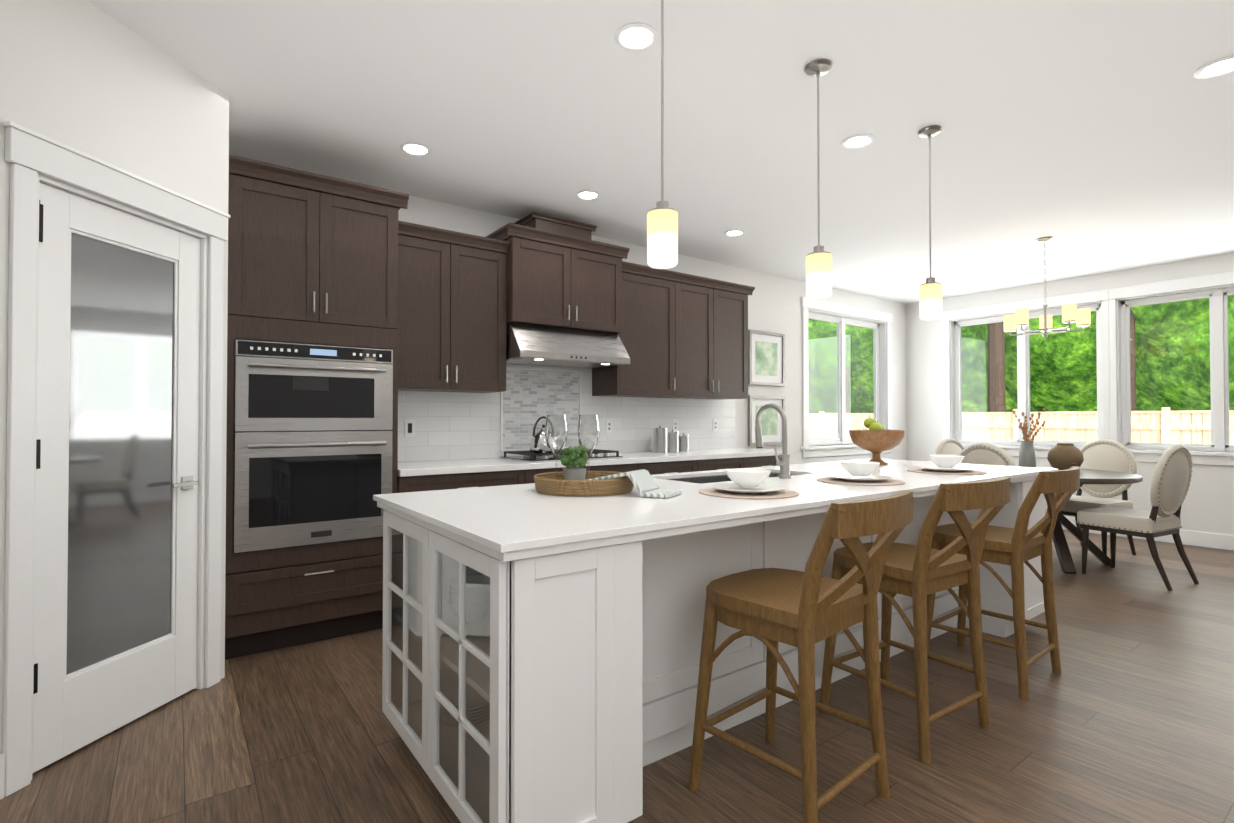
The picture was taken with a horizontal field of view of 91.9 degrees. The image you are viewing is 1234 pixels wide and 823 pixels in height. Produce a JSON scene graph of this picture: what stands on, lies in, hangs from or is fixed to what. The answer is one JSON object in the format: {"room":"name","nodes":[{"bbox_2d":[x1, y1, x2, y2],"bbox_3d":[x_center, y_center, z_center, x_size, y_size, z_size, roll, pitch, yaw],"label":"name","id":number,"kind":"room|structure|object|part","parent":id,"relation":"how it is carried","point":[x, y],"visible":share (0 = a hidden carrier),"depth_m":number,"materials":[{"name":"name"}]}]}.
{"room":"dining room and kitchen","nodes":[
{"label":"dining room and kitchen","id":0,"kind":"room"},
{"bbox_2d":[0,0,228,753],"bbox_3d":[-2.086,-0.141,1.567,0.120,2.740,2.539,0,-1,9],"label":"wall","id":1,"kind":"structure","parent":0,"point":[88,77],"depth_m":2.25,"materials":[{"name":"white paint"}]},
{"bbox_2d":[0,754,4,799],"bbox_3d":[-2.082,1.154,1.122,0.015,0.140,1.593,0,-1,9],"label":"baseboard","id":2,"kind":"structure","parent":1,"relation":"attached to","point":[2,772],"depth_m":1.90,"materials":[{"name":"white wood"}]},
{"bbox_2d":[32,183,199,773],"bbox_3d":[-1.918,0.223,2.339,0.089,2.007,0.680,0,-1,9],"label":"pantry door","id":3,"kind":"structure","parent":1,"relation":"in","point":[116,559],"depth_m":2.30,"materials":[{"name":"white wood"}]},
{"bbox_2d":[3,121,230,796],"bbox_3d":[-1.951,0.157,2.353,0.152,2.165,0.895,0,-1,9],"label":"door frame","id":4,"kind":"structure","parent":1,"relation":"attached to","point":[30,155],"depth_m":2.00,"materials":[{"name":"white wood"}]},
{"bbox_2d":[0,529,1233,822],"bbox_3d":[2.378,1.285,2.034,9.700,0.100,8.050,1,-1,-36],"label":"floor","id":5,"kind":"structure","parent":0,"point":[1126,715],"depth_m":2.22,"materials":[{"name":"brown wood"}]},
{"bbox_2d":[225,154,408,659],"bbox_3d":[-1.737,0.000,3.421,0.874,2.505,0.654,1,-1,-36],"label":"tall cabinet","id":6,"kind":"object","parent":5,"relation":"on","point":[312,258],"visible":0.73,"depth_m":3.16,"materials":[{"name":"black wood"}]},
{"bbox_2d":[233,340,392,552],"bbox_3d":[-1.728,0.175,3.370,0.755,1.053,0.627,1,-1,-36],"label":"double wall oven","id":7,"kind":"object","parent":6,"relation":"in","point":[313,425],"visible":0.98,"depth_m":3.14,"materials":[{"name":"grey metal"}]},
{"bbox_2d":[398,455,779,492],"bbox_3d":[-0.030,0.829,4.670,3.453,0.878,0.654,1,-1,-36],"label":"base cabinet","id":8,"kind":"object","parent":5,"relation":"on","point":[446,481],"visible":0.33,"depth_m":3.92,"materials":[{"name":"black wood"}]},
{"bbox_2d":[398,448,781,476],"bbox_3d":[-0.026,0.368,4.687,3.473,0.040,0.640,1,-1,-36],"label":"countertop","id":9,"kind":"structure","parent":8,"relation":"on","point":[422,468],"depth_m":4.16,"materials":[{"name":"white stone"}]},
{"bbox_2d":[499,449,622,461],"bbox_3d":[-0.409,0.319,4.426,0.768,0.050,0.498,1,-1,-36],"label":"gas cooktop","id":10,"kind":"object","parent":9,"relation":"in","point":[528,456],"visible":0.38,"depth_m":4.29,"materials":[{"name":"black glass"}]},
{"bbox_2d":[530,416,561,452],"bbox_3d":[-0.499,0.161,4.238,0.247,0.258,0.196,1,-1,-36],"label":"kettle","id":11,"kind":"object","parent":10,"relation":"on","point":[538,443],"visible":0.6,"depth_m":4.16,"materials":[{"name":"silver metal"}]},
{"bbox_2d":[652,426,672,452],"bbox_3d":[0.369,0.236,5.107,0.131,0.232,0.131,-1,-1,45],"label":"canister","id":12,"kind":"object","parent":9,"relation":"on","point":[665,440],"depth_m":5.06,"materials":[{"name":"silver metal"}]},
{"bbox_2d":[673,430,682,451],"bbox_3d":[0.486,0.255,5.218,0.111,0.197,0.111,-1,-1,45],"label":"canister","id":13,"kind":"object","parent":9,"relation":"on","point":[677,439],"depth_m":5.18,"materials":[{"name":"silver metal"}]},
{"bbox_2d":[683,433,688,451],"bbox_3d":[0.593,0.270,5.309,0.097,0.167,0.097,-1,-1,45],"label":"canister","id":14,"kind":"object","parent":9,"relation":"on","point":[685,437],"depth_m":5.26,"materials":[{"name":"silver metal"}]},
{"bbox_2d":[377,475,1046,822],"bbox_3d":[0.818,0.796,2.871,3.500,0.899,1.096,1,-1,-36],"label":"kitchen island","id":15,"kind":"object","parent":5,"relation":"on","point":[572,656],"depth_m":1.69,"materials":[{"name":"white paint"}]},
{"bbox_2d":[467,575,489,621],"bbox_3d":[-0.521,0.678,2.147,0.162,0.135,0.162,-1,-1,45],"label":"dish","id":16,"kind":"object","parent":15,"relation":"in","point":[479,609],"depth_m":2.09,"materials":[{"name":"white ceramic"}]},
{"bbox_2d":[479,695,489,721],"bbox_3d":[-0.544,1.076,2.173,0.198,0.079,0.198,-1,-1,45],"label":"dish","id":17,"kind":"object","parent":15,"relation":"in","point":[484,702],"depth_m":2.13,"materials":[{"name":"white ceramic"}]},
{"bbox_2d":[373,459,1058,554],"bbox_3d":[0.818,0.336,2.877,3.524,0.020,1.120,1,-1,-36],"label":"island countertop","id":18,"kind":"structure","parent":15,"relation":"on","point":[504,519],"depth_m":2.02,"materials":[{"name":"white stone"}]},
{"bbox_2d":[533,471,633,495],"bbox_3d":[-0.130,0.288,2.414,0.412,0.061,0.412,1,-1,-36],"label":"rattan tray","id":19,"kind":"object","parent":18,"relation":"on","point":[548,483],"visible":0.81,"depth_m":2.25,"materials":[{"name":"brown wicker"}]},
{"bbox_2d":[545,415,567,477],"bbox_3d":[-0.251,0.160,2.469,0.095,0.294,0.095,-1,-1,45],"label":"wine glass","id":20,"kind":"object","parent":19,"relation":"on","point":[565,427],"depth_m":2.45,"materials":[{"name":"clear glass"}]},
{"bbox_2d":[558,445,587,479],"bbox_3d":[-0.178,0.221,2.420,0.124,0.171,0.135,1,-1,-36],"label":"boxwood plant","id":21,"kind":"object","parent":19,"relation":"on","point":[569,457],"visible":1,"depth_m":2.38,"materials":[{"name":"green plant"}]},
{"bbox_2d":[577,415,599,478],"bbox_3d":[-0.122,0.161,2.547,0.095,0.294,0.095,-1,-1,45],"label":"wine glass","id":22,"kind":"object","parent":19,"relation":"on","point":[580,438],"depth_m":2.53,"materials":[{"name":"clear glass"}]},
{"bbox_2d":[587,469,681,498],"bbox_3d":[0.052,0.272,2.311,0.371,0.090,0.150,0,-1,30],"label":"folded towel","id":23,"kind":"object","parent":18,"relation":"on","point":[644,483],"visible":0.92,"depth_m":2.25,"materials":[{"name":"white fabric"}]},
{"bbox_2d":[699,468,798,498],"bbox_3d":[0.512,0.274,2.335,0.380,0.088,0.380,1,-1,-36],"label":"place setting","id":24,"kind":"object","parent":18,"relation":"on","point":[747,484],"visible":1,"depth_m":2.28,"materials":[{"name":"white ceramic"}]},
{"bbox_2d":[755,403,790,477],"bbox_3d":[0.757,0.142,2.973,0.110,0.368,0.213,1,-1,-36],"label":"gooseneck faucet","id":25,"kind":"object","parent":18,"relation":"on","point":[783,462],"visible":1,"depth_m":2.92,"materials":[{"name":"silver metal"}]},
{"bbox_2d":[816,461,904,485],"bbox_3d":[1.124,0.279,2.768,0.380,0.088,0.380,1,-1,-36],"label":"place setting","id":26,"kind":"object","parent":18,"relation":"on","point":[859,472],"visible":1,"depth_m":2.71,"materials":[{"name":"white ceramic"}]},
{"bbox_2d":[849,430,904,464],"bbox_3d":[1.653,0.227,3.805,0.330,0.217,0.330,1,-1,-36],"label":"fruit bowl","id":27,"kind":"object","parent":18,"relation":"on","point":[876,444],"visible":0.85,"depth_m":3.70,"materials":[{"name":"brown wood"}]},
{"bbox_2d":[863,417,889,430],"bbox_3d":[1.653,0.125,3.812,0.226,0.196,0.240,1,-1,-36],"label":"apples","id":28,"kind":"object","parent":27,"relation":"in","point":[871,424],"visible":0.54,"depth_m":3.80,"materials":[{"name":"green food"}]},
{"bbox_2d":[908,455,986,474],"bbox_3d":[1.800,0.285,3.267,0.380,0.088,0.380,1,-1,-36],"label":"place setting","id":29,"kind":"object","parent":18,"relation":"on","point":[946,464],"visible":1,"depth_m":3.21,"materials":[{"name":"white ceramic"}]},
{"bbox_2d":[1011,407,1045,466],"bbox_3d":[3.709,0.235,5.393,0.199,0.561,0.310,1,-1,-36],"label":"vase","id":30,"kind":"object","parent":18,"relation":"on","point":[1027,458],"visible":0.92,"depth_m":5.35,"materials":[{"name":"grey ceramic"}]},
{"bbox_2d":[688,490,913,822],"bbox_3d":[0.592,0.741,1.901,0.470,0.988,0.576,1,-1,-41],"label":"stool","id":31,"kind":"object","parent":5,"relation":"on","point":[803,612],"visible":1,"depth_m":1.81,"materials":[{"name":"brown wood"}]},
{"bbox_2d":[819,477,1010,763],"bbox_3d":[1.182,0.747,2.368,0.470,0.988,0.576,0,-1,-33],"label":"stool","id":32,"kind":"object","parent":5,"relation":"on","point":[920,571],"visible":0.83,"depth_m":2.23,"materials":[{"name":"brown wood"}]},
{"bbox_2d":[934,438,963,454],"bbox_3d":[3.388,0.771,5.659,0.514,1.028,0.590,0,-1,-26],"label":"dining chair","id":33,"kind":"object","parent":5,"relation":"on","point":[948,446],"visible":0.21,"depth_m":5.84,"materials":[{"name":"beige fabric"}]},
{"bbox_2d":[959,443,1015,465],"bbox_3d":[3.098,0.760,4.791,0.590,1.028,0.514,0,-1,-26],"label":"dining chair","id":34,"kind":"object","parent":5,"relation":"on","point":[984,453],"visible":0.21,"depth_m":4.64,"materials":[{"name":"beige fabric"}]},
{"bbox_2d":[927,466,1079,699],"bbox_3d":[1.834,0.753,2.848,0.471,0.988,0.576,1,-1,-38],"label":"stool","id":35,"kind":"object","parent":5,"relation":"on","point":[1017,546],"visible":0.9,"depth_m":2.70,"materials":[{"name":"brown wood"}]},
{"bbox_2d":[1036,467,1142,573],"bbox_3d":[3.677,0.902,5.078,1.200,0.778,1.200,1,-1,-36],"label":"round dining table","id":36,"kind":"object","parent":5,"relation":"on","point":[1091,476],"visible":0.25,"depth_m":4.83,"materials":[{"name":"brown wood"}]},
{"bbox_2d":[1047,443,1083,469],"bbox_3d":[3.928,0.397,5.233,0.256,0.235,0.256,1,-1,-36],"label":"vase","id":37,"kind":"object","parent":36,"relation":"on","point":[1063,456],"visible":0.79,"depth_m":5.16,"materials":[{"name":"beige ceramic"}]},
{"bbox_2d":[1060,439,1136,554],"bbox_3d":[4.258,0.767,5.368,0.590,1.028,0.514,0,-1,-26],"label":"dining chair","id":38,"kind":"object","parent":5,"relation":"on","point":[1106,455],"visible":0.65,"depth_m":5.36,"materials":[{"name":"beige fabric"}]},
{"bbox_2d":[1076,445,1198,590],"bbox_3d":[3.951,0.757,4.552,0.514,1.028,0.590,0,-1,-26],"label":"dining chair","id":39,"kind":"object","parent":5,"relation":"on","point":[1170,481],"visible":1,"depth_m":4.36,"materials":[{"name":"beige fabric"}]},
{"bbox_2d":[398,195,906,464],"bbox_3d":[0.033,-0.096,5.230,9.700,2.740,0.150,1,-1,-36],"label":"wall","id":40,"kind":"structure","parent":0,"point":[774,303],"depth_m":6.39,"materials":[{"name":"white paint"}]},
{"bbox_2d":[398,220,509,392],"bbox_3d":[-1.174,-0.652,4.005,0.801,1.022,0.396,1,-1,-36],"label":"upper cabinet","id":41,"kind":"object","parent":40,"relation":"attached to","point":[451,311],"visible":0.88,"depth_m":3.88,"materials":[{"name":"brown wood"}]},
{"bbox_2d":[500,366,580,450],"bbox_3d":[-0.581,-0.018,4.663,0.716,0.636,0.012,1,-1,-36],"label":"backsplash","id":42,"kind":"structure","parent":40,"relation":"attached to","point":[529,397],"depth_m":4.63,"materials":[{"name":"tile"}]},
{"bbox_2d":[486,212,629,333],"bbox_3d":[-0.450,-1.010,4.499,1.018,0.800,0.466,1,-1,-36],"label":"upper cabinet","id":43,"kind":"object","parent":40,"relation":"attached to","point":[563,273],"visible":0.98,"depth_m":4.31,"materials":[{"name":"brown wood"}]},
{"bbox_2d":[506,323,629,368],"bbox_3d":[-0.426,-0.480,4.460,0.926,0.254,0.523,1,-1,-36],"label":"steel range hood","id":44,"kind":"object","parent":43,"relation":"attached to","point":[527,344],"visible":0.98,"depth_m":4.28,"materials":[{"name":"grey metal"}]},
{"bbox_2d":[398,364,735,461],"bbox_3d":[-0.214,-0.124,4.948,3.473,0.949,0.010,1,-1,-36],"label":"tile backsplash","id":45,"kind":"structure","parent":40,"relation":"attached to","point":[453,425],"depth_m":4.89,"materials":[{"name":"white tile"}]},
{"bbox_2d":[404,420,414,436],"bbox_3d":[-1.406,0.112,4.054,0.070,0.115,0.008,1,-1,-36],"label":"electrical outlet plate","id":46,"kind":"object","parent":45,"relation":"attached to","point":[409,428],"depth_m":4.05,"materials":[{"name":"white plastic"}]},
{"bbox_2d":[605,419,612,432],"bbox_3d":[-0.067,0.125,5.042,0.070,0.115,0.008,1,-1,-36],"label":"electrical outlet plate","id":47,"kind":"object","parent":45,"relation":"attached to","point":[608,422],"depth_m":5.04,"materials":[{"name":"white plastic"}]},
{"bbox_2d":[672,419,677,431],"bbox_3d":[0.537,0.130,5.487,0.070,0.115,0.008,1,-1,-36],"label":"electrical outlet plate","id":48,"kind":"object","parent":45,"relation":"attached to","point":[674,421],"depth_m":5.48,"materials":[{"name":"white plastic"}]},
{"bbox_2d":[713,419,717,430],"bbox_3d":[0.955,0.134,5.795,0.070,0.115,0.008,1,-1,-36],"label":"electrical outlet plate","id":49,"kind":"object","parent":45,"relation":"attached to","point":[715,421],"depth_m":5.79,"materials":[{"name":"white plastic"}]},
{"bbox_2d":[592,261,683,397],"bbox_3d":[0.166,-0.649,5.021,0.672,1.042,0.351,1,-1,-36],"label":"upper cabinet","id":50,"kind":"object","parent":40,"relation":"attached to","point":[683,335],"depth_m":4.89,"materials":[{"name":"brown wood"}]},
{"bbox_2d":[664,273,751,398],"bbox_3d":[0.731,-0.644,5.437,0.978,1.042,0.351,1,-1,-36],"label":"upper cabinet","id":51,"kind":"object","parent":40,"relation":"attached to","point":[715,312],"depth_m":5.33,"materials":[{"name":"brown wood"}]},
{"bbox_2d":[748,330,784,385],"bbox_3d":[1.568,-0.553,6.254,0.560,0.560,0.030,1,-1,-36],"label":"picture frame","id":52,"kind":"object","parent":40,"relation":"attached to","point":[766,358],"visible":0.98,"depth_m":6.25,"materials":[{"name":"silver metal"}]},
{"bbox_2d":[748,395,784,445],"bbox_3d":[1.568,0.095,6.246,0.560,0.515,0.030,1,-1,-36],"label":"picture frame","id":53,"kind":"object","parent":40,"relation":"attached to","point":[771,423],"visible":0.77,"depth_m":6.24,"materials":[{"name":"silver metal"}]},
{"bbox_2d":[801,297,892,457],"bbox_3d":[2.770,-0.373,7.209,1.890,1.787,0.190,1,-1,-36],"label":"window","id":54,"kind":"structure","parent":40,"relation":"in","point":[817,305],"depth_m":7.23,"materials":[{"name":"white"}]},
{"bbox_2d":[88,0,1233,303],"bbox_3d":[2.378,-1.555,2.069,9.700,0.100,8.050,1,-1,-36],"label":"ceiling","id":55,"kind":"structure","parent":0,"point":[1092,136],"depth_m":3.03,"materials":[{"name":"white paint"}]},
{"bbox_2d":[399,142,431,155],"bbox_3d":[-1.139,-1.484,3.382,0.176,0.008,0.176,1,-1,-36],"label":"recessed light","id":56,"kind":"object","parent":55,"relation":"in","point":[415,148],"visible":1,"depth_m":3.38,"materials":[{"name":"white plastic"}]},
{"bbox_2d":[575,190,600,199],"bbox_3d":[-0.197,-1.475,4.076,0.176,0.008,0.176,1,-1,-36],"label":"recessed light","id":57,"kind":"object","parent":55,"relation":"in","point":[588,195],"visible":1,"depth_m":4.07,"materials":[{"name":"white"}]},
{"bbox_2d":[614,23,657,50],"bbox_3d":[0.077,-1.496,2.390,0.176,0.008,0.176,1,-1,-36],"label":"recessed light","id":58,"kind":"object","parent":55,"relation":"in","point":[636,36],"visible":1,"depth_m":2.38,"materials":[{"name":"white plastic"}]},
{"bbox_2d":[647,0,677,268],"bbox_3d":[0.157,-1.002,2.058,0.116,1.004,0.116,1,-1,-36],"label":"pendant light","id":59,"kind":"object","parent":55,"relation":"hanging from","point":[662,204],"depth_m":2.02,"materials":[{"name":"white glass"}]},
{"bbox_3d":[0.157,-0.589,2.053,0.106,0.177,0.106,1,-1,-36],"label":"pendant light shade","id":60,"kind":"part","parent":59,"relation":"part of","materials":[{"name":"white glass"}]},
{"bbox_2d":[724,230,744,236],"bbox_3d":[0.965,-1.465,4.909,0.176,0.008,0.176,1,-1,-36],"label":"recessed light","id":61,"kind":"object","parent":55,"relation":"in","point":[731,233],"visible":1,"depth_m":4.91,"materials":[{"name":"white"}]},
{"bbox_2d":[804,59,831,298],"bbox_3d":[0.873,-0.996,2.586,0.116,1.004,0.116,1,-1,-36],"label":"pendant light","id":62,"kind":"object","parent":55,"relation":"hanging from","point":[817,68],"depth_m":2.55,"materials":[{"name":"white glass"}]},
{"bbox_3d":[0.873,-0.583,2.581,0.106,0.177,0.106,1,-1,-36],"label":"pendant light shade","id":63,"kind":"part","parent":62,"relation":"part of","materials":[{"name":"white glass"}]},
{"bbox_2d":[841,134,875,148],"bbox_3d":[1.328,-1.485,3.288,0.176,0.008,0.176,1,-1,-36],"label":"recessed light","id":64,"kind":"object","parent":55,"relation":"in","point":[857,141],"visible":1,"depth_m":3.28,"materials":[{"name":"white plastic"}]},
{"bbox_2d":[917,125,941,320],"bbox_3d":[1.656,-0.989,3.158,0.116,1.004,0.116,1,-1,-36],"label":"pendant light","id":65,"kind":"object","parent":55,"relation":"hanging from","point":[929,132],"depth_m":3.13,"materials":[{"name":"white glass"}]},
{"bbox_3d":[1.656,-0.576,3.152,0.106,0.177,0.106,1,-1,-36],"label":"pendant light shade","id":66,"kind":"part","parent":65,"relation":"part of","materials":[{"name":"white glass"}]},
{"bbox_2d":[1003,237,1090,336],"bbox_3d":[3.623,-1.049,5.093,0.608,0.836,0.585,1,-1,-36],"label":"chandelier","id":67,"kind":"object","parent":55,"relation":"hanging from","point":[1045,329],"depth_m":4.99,"materials":[{"name":"white glass"}]},
{"bbox_3d":[3.623,-0.788,5.090,0.608,0.129,0.585,1,-1,-36],"label":"chandelier shades","id":68,"kind":"part","parent":67,"relation":"part of","materials":[{"name":"white glass"}]},
{"bbox_2d":[1194,55,1233,78],"bbox_3d":[2.625,-1.494,2.592,0.176,0.008,0.176,1,-1,-36],"label":"recessed light","id":69,"kind":"object","parent":55,"relation":"in","point":[1219,67],"visible":1,"depth_m":2.60,"materials":[{"name":"white plastic"}]},
{"bbox_2d":[906,253,1233,534],"bbox_3d":[6.220,-0.100,4.886,0.150,2.740,8.050,1,-1,-36],"label":"wall","id":70,"kind":"structure","parent":0,"point":[1207,504],"depth_m":6.53,"materials":[{"name":"white paint"}]},
{"bbox_2d":[940,271,1233,465],"bbox_3d":[5.153,-0.384,6.277,0.190,1.787,3.370,1,-1,-36],"label":"window","id":71,"kind":"structure","parent":70,"relation":"in","point":[1219,369],"depth_m":6.21,"materials":[{"name":"white"}]},
{"bbox_2d":[1061,517,1233,550],"bbox_3d":[6.158,1.199,4.813,0.015,0.140,7.734,1,-1,-36],"label":"baseboard","id":72,"kind":"structure","parent":70,"relation":"attached to","point":[1209,540],"depth_m":5.67,"materials":[{"name":"white wood"}]},
{"label":"outside","id":73,"kind":"structure","parent":0,"visible":0},
{"bbox_3d":[3.213,2.118,20.939,110.000,0.200,110.000,1,-1,-36],"label":"lawn","id":74,"kind":"structure","parent":73,"visible":0},
{"bbox_2d":[808,295,1233,442],"bbox_3d":[2.860,-6.969,8.052,42.000,17.645,41.500,1,-1,-36],"label":"trees","id":75,"kind":"object","parent":74,"relation":"on","point":[1153,326],"depth_m":14.26,"materials":[{"name":"green plant"}]},
{"bbox_2d":[809,407,1233,444],"bbox_3d":[1.800,0.772,-0.251,26.550,1.970,25.550,1,-1,-36],"label":"fence","id":76,"kind":"object","parent":74,"relation":"on","point":[1081,429],"depth_m":12.06,"materials":[{"name":"brown wood"}]}
]}

